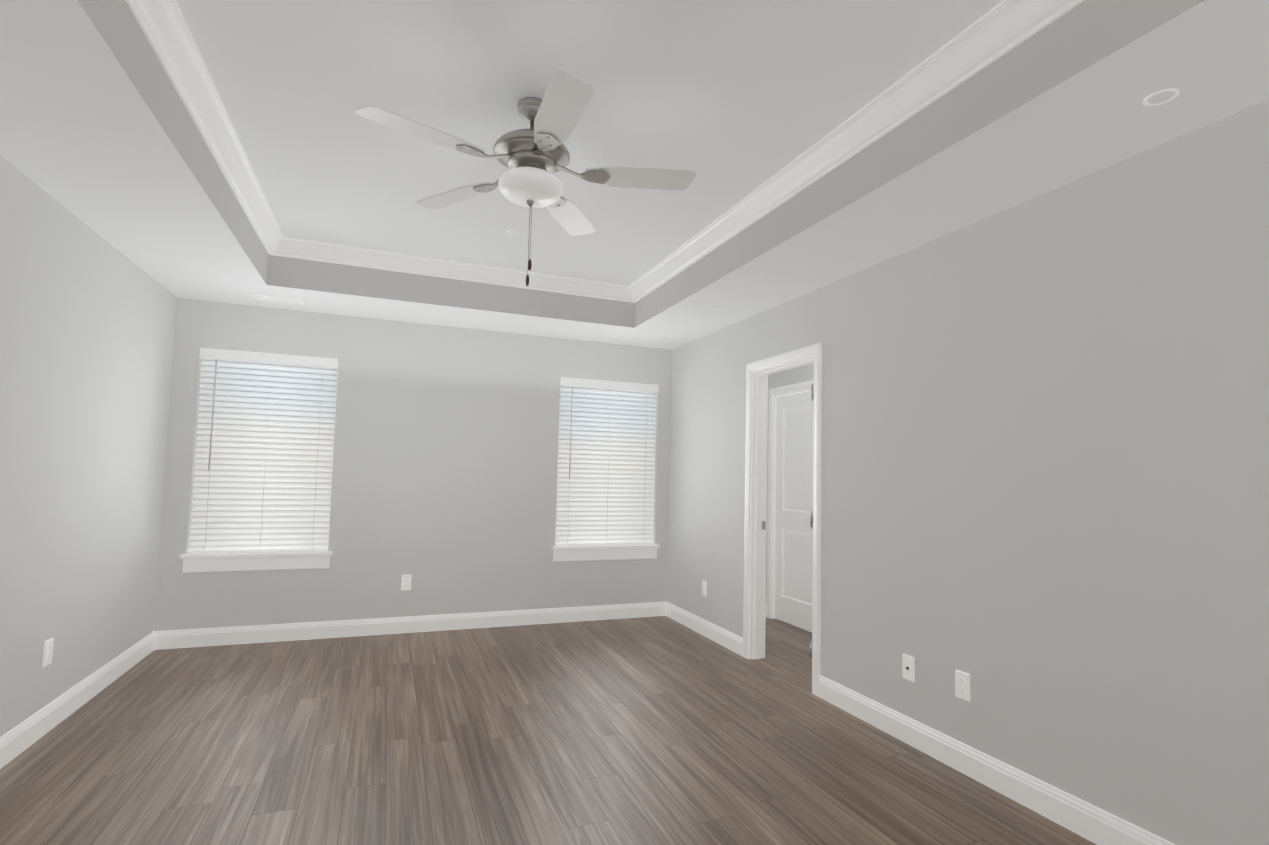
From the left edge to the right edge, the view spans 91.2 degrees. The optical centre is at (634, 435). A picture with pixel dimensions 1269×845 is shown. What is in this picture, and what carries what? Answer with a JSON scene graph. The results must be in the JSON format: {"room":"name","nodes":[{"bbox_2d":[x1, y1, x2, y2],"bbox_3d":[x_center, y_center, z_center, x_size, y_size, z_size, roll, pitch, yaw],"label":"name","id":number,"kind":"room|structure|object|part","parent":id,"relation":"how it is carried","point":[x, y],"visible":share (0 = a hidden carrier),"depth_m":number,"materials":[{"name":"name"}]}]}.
{"room":"empty bedroom","nodes":[
{"label":"empty bedroom","id":0,"kind":"room"},
{"bbox_2d":[0,155,176,736],"bbox_3d":[-2.256,0.092,1.528,0.180,2.440,5.939,3,-4,-21],"label":"wall","id":1,"kind":"structure","parent":0,"point":[87,322],"depth_m":3.04,"materials":[{"name":"paint"}]},
{"bbox_2d":[42,638,53,667],"bbox_3d":[-2.738,1.013,2.903,0.011,0.117,0.072,3,-4,-21],"label":"electrical outlet","id":2,"kind":"object","parent":1,"relation":"attached to","point":[47,652],"visible":1,"depth_m":2.89,"materials":[{"name":"white plastic"}]},
{"bbox_2d":[0,631,159,768],"bbox_3d":[-2.226,1.257,1.576,0.016,0.122,5.759,3,-4,-21],"label":"baseboard","id":3,"kind":"structure","parent":1,"relation":"attached to","point":[21,737],"depth_m":3.10,"materials":[{"name":"white paint"}]},
{"bbox_2d":[154,298,671,630],"bbox_3d":[-1.127,0.351,5.255,5.026,2.440,0.180,3,-4,-21],"label":"wall","id":4,"kind":"structure","parent":0,"point":[444,478],"depth_m":4.94,"materials":[{"name":"paint"}]},
{"bbox_2d":[180,551,331,572],"bbox_3d":[-2.726,0.911,4.521,0.950,0.125,0.125,3,-4,-21],"label":"window sill","id":5,"kind":"structure","parent":4,"relation":"attached to","point":[214,562],"depth_m":4.47,"materials":[{"name":"white paint"}]},
{"bbox_2d":[203,358,337,544],"bbox_3d":[-2.742,0.125,4.658,0.894,1.460,0.065,3,-4,-21],"label":"window","id":6,"kind":"structure","parent":4,"relation":"in","point":[334,425],"depth_m":4.77,"materials":[{"name":"white plastic"}]},
{"bbox_2d":[188,348,337,553],"bbox_3d":[-2.706,0.119,4.567,0.890,1.454,0.082,3,-4,-21],"label":"window blind","id":7,"kind":"object","parent":6,"relation":"attached to","point":[262,474],"visible":0.94,"depth_m":4.57,"materials":[{"name":"white paint"}]},
{"bbox_2d":[401,575,410,590],"bbox_3d":[-1.783,1.147,4.851,0.072,0.117,0.011,3,-4,-21],"label":"electrical outlet","id":8,"kind":"object","parent":4,"relation":"attached to","point":[405,582],"visible":1,"depth_m":4.85,"materials":[{"name":"white plastic"}]},
{"bbox_2d":[156,602,663,649],"bbox_3d":[-1.482,1.485,4.949,3.824,0.122,0.016,3,-4,-21],"label":"baseboard","id":9,"kind":"structure","parent":4,"relation":"attached to","point":[188,638],"depth_m":4.79,"materials":[{"name":"white paint"}]},
{"bbox_2d":[552,544,659,561],"bbox_3d":[-0.255,1.030,5.491,0.988,0.125,0.125,3,-4,-21],"label":"window sill","id":10,"kind":"structure","parent":4,"relation":"attached to","point":[592,553],"depth_m":5.44,"materials":[{"name":"white paint"}]},
{"bbox_2d":[555,377,658,545],"bbox_3d":[-0.235,0.238,5.537,0.928,1.454,0.082,3,-4,-21],"label":"window blind","id":11,"kind":"object","parent":4,"relation":"attached to","point":[606,467],"visible":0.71,"depth_m":5.54,"materials":[{"name":"white paint"}]},
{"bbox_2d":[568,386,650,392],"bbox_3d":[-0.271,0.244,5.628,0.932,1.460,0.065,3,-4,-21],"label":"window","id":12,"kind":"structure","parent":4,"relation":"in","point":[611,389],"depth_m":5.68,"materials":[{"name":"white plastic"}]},
{"bbox_2d":[0,616,1096,844],"bbox_3d":[-0.043,1.483,2.426,5.076,0.120,6.119,3,-4,-21],"label":"floor","id":13,"kind":"structure","parent":0,"point":[660,730],"depth_m":2.78,"materials":[{"name":"brown wood"}]},
{"bbox_2d":[0,0,1268,349],"bbox_3d":[0.022,-1.266,2.598,5.076,0.510,6.119,3,-4,-21],"label":"ceiling","id":14,"kind":"structure","parent":0,"point":[730,102],"depth_m":2.43,"materials":[{"name":"paint"}]},
{"bbox_2d":[126,0,285,255],"bbox_3d":[-1.528,-1.337,2.014,0.090,0.104,4.415,3,-4,-21],"label":"crown molding","id":15,"kind":"structure","parent":14,"relation":"attached to","point":[162,22],"depth_m":2.46,"materials":[{"name":"white paint"}]},
{"bbox_2d":[251,294,302,304],"bbox_3d":[-2.506,-0.955,4.366,0.307,0.010,0.110,3,-4,-21],"label":"ceiling vent","id":16,"kind":"object","parent":14,"relation":"in","point":[277,299],"visible":0.98,"depth_m":4.35,"materials":[{"name":"white plastic"}]},
{"bbox_2d":[282,237,625,301],"bbox_3d":[-1.177,-1.175,4.472,2.370,0.104,0.090,3,-4,-21],"label":"crown molding","id":17,"kind":"structure","parent":14,"relation":"attached to","point":[295,248],"depth_m":4.41,"materials":[{"name":"white paint"}]},
{"bbox_2d":[506,230,519,235],"bbox_3d":[-0.752,-1.254,3.843,0.084,0.005,0.084,3,-4,-21],"label":"sprinkler","id":18,"kind":"object","parent":14,"relation":"attached to","point":[512,232],"visible":1,"depth_m":3.84,"materials":[{"name":"white plastic"}]},
{"bbox_2d":[354,68,695,285],"bbox_3d":[-0.407,-0.965,2.438,1.264,0.741,1.222,3,-4,-21],"label":"ceiling fan","id":19,"kind":"object","parent":14,"relation":"hanging from","point":[535,157],"visible":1,"depth_m":2.42,"materials":[{"name":"silver metal"}]},
{"bbox_2d":[626,0,1084,302],"bbox_3d":[0.774,-1.226,2.918,0.090,0.104,4.415,3,-4,-21],"label":"crown molding","id":20,"kind":"structure","parent":14,"relation":"attached to","point":[994,34],"depth_m":2.43,"materials":[{"name":"white paint"}]},
{"bbox_2d":[1143,88,1178,105],"bbox_3d":[1.584,-1.016,1.870,0.084,0.005,0.084,3,-4,-21],"label":"sprinkler","id":21,"kind":"object","parent":14,"relation":"attached to","point":[1160,97],"visible":1,"depth_m":1.87,"materials":[{"name":"white plastic"}]},
{"bbox_2d":[766,363,813,602],"bbox_3d":[1.798,0.379,4.590,0.170,2.440,3.199,3,-4,-21],"label":"wall","id":22,"kind":"structure","parent":0,"point":[800,374],"depth_m":5.58,"materials":[{"name":"paint"}]},
{"bbox_2d":[767,380,813,618],"bbox_3d":[1.444,0.593,5.372,0.139,2.093,0.836,3,-4,-21],"label":"door frame","id":23,"kind":"structure","parent":22,"relation":"attached to","point":[790,388],"depth_m":5.68,"materials":[{"name":"white paint"}]},
{"bbox_2d":[774,390,813,632],"bbox_3d":[1.423,0.628,5.362,0.035,2.005,0.678,3,-4,-21],"label":"hall door","id":24,"kind":"structure","parent":22,"relation":"in","point":[793,578],"depth_m":5.41,"materials":[{"name":"white paint"}]},
{"bbox_2d":[667,99,1268,844],"bbox_3d":[1.434,0.275,3.074,0.120,2.440,5.759,3,-4,-21],"label":"wall","id":25,"kind":"structure","parent":0,"point":[1045,477],"depth_m":2.39,"materials":[{"name":"paint"}]},
{"bbox_2d":[664,602,742,656],"bbox_3d":[0.536,1.537,5.019,0.016,0.122,1.304,3,-4,-21],"label":"baseboard","id":26,"kind":"structure","parent":25,"relation":"attached to","point":[733,642],"depth_m":4.93,"materials":[{"name":"white paint"}]},
{"bbox_2d":[702,581,706,596],"bbox_3d":[0.563,1.229,4.997,0.011,0.117,0.072,3,-4,-21],"label":"electrical outlet","id":27,"kind":"object","parent":25,"relation":"attached to","point":[704,588],"visible":1,"depth_m":4.99,"materials":[{"name":"white plastic"}]},
{"bbox_2d":[743,343,821,695],"bbox_3d":[1.015,0.504,4.112,0.158,2.093,0.834,3,-4,-21],"label":"door frame","id":28,"kind":"structure","parent":25,"relation":"attached to","point":[815,350],"depth_m":4.38,"materials":[{"name":"white paint"}]},
{"bbox_2d":[762,521,765,529],"bbox_3d":[0.922,0.639,4.435,0.030,0.060,0.001,3,-4,-21],"label":"strike plate","id":29,"kind":"object","parent":28,"relation":"attached to","point":[763,525],"visible":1,"depth_m":4.43,"materials":[{"name":"silver metal"}]},
{"bbox_3d":[1.014,0.533,4.111,0.122,2.035,0.718,3,-4,-21],"label":"bedroom door jamb","id":30,"kind":"part","parent":28,"relation":"part of","materials":[{"name":"white wood"}]},
{"bbox_2d":[902,654,914,681],"bbox_3d":[1.334,1.135,3.035,0.017,0.117,0.072,3,-4,-21],"label":"cable wall plate","id":31,"kind":"object","parent":25,"relation":"attached to","point":[908,667],"visible":1,"depth_m":3.03,"materials":[{"name":"white plastic"}]},
{"bbox_2d":[955,670,969,701],"bbox_3d":[1.451,1.105,2.750,0.011,0.117,0.072,3,-4,-21],"label":"electrical outlet","id":32,"kind":"object","parent":25,"relation":"attached to","point":[962,685],"visible":1,"depth_m":2.74,"materials":[{"name":"white plastic"}]},
{"bbox_2d":[818,675,1174,844],"bbox_3d":[1.736,1.376,1.984,0.016,0.122,3.562,3,-4,-21],"label":"baseboard","id":33,"kind":"structure","parent":25,"relation":"attached to","point":[1086,820],"depth_m":2.56,"materials":[{"name":"white paint"}]}
]}

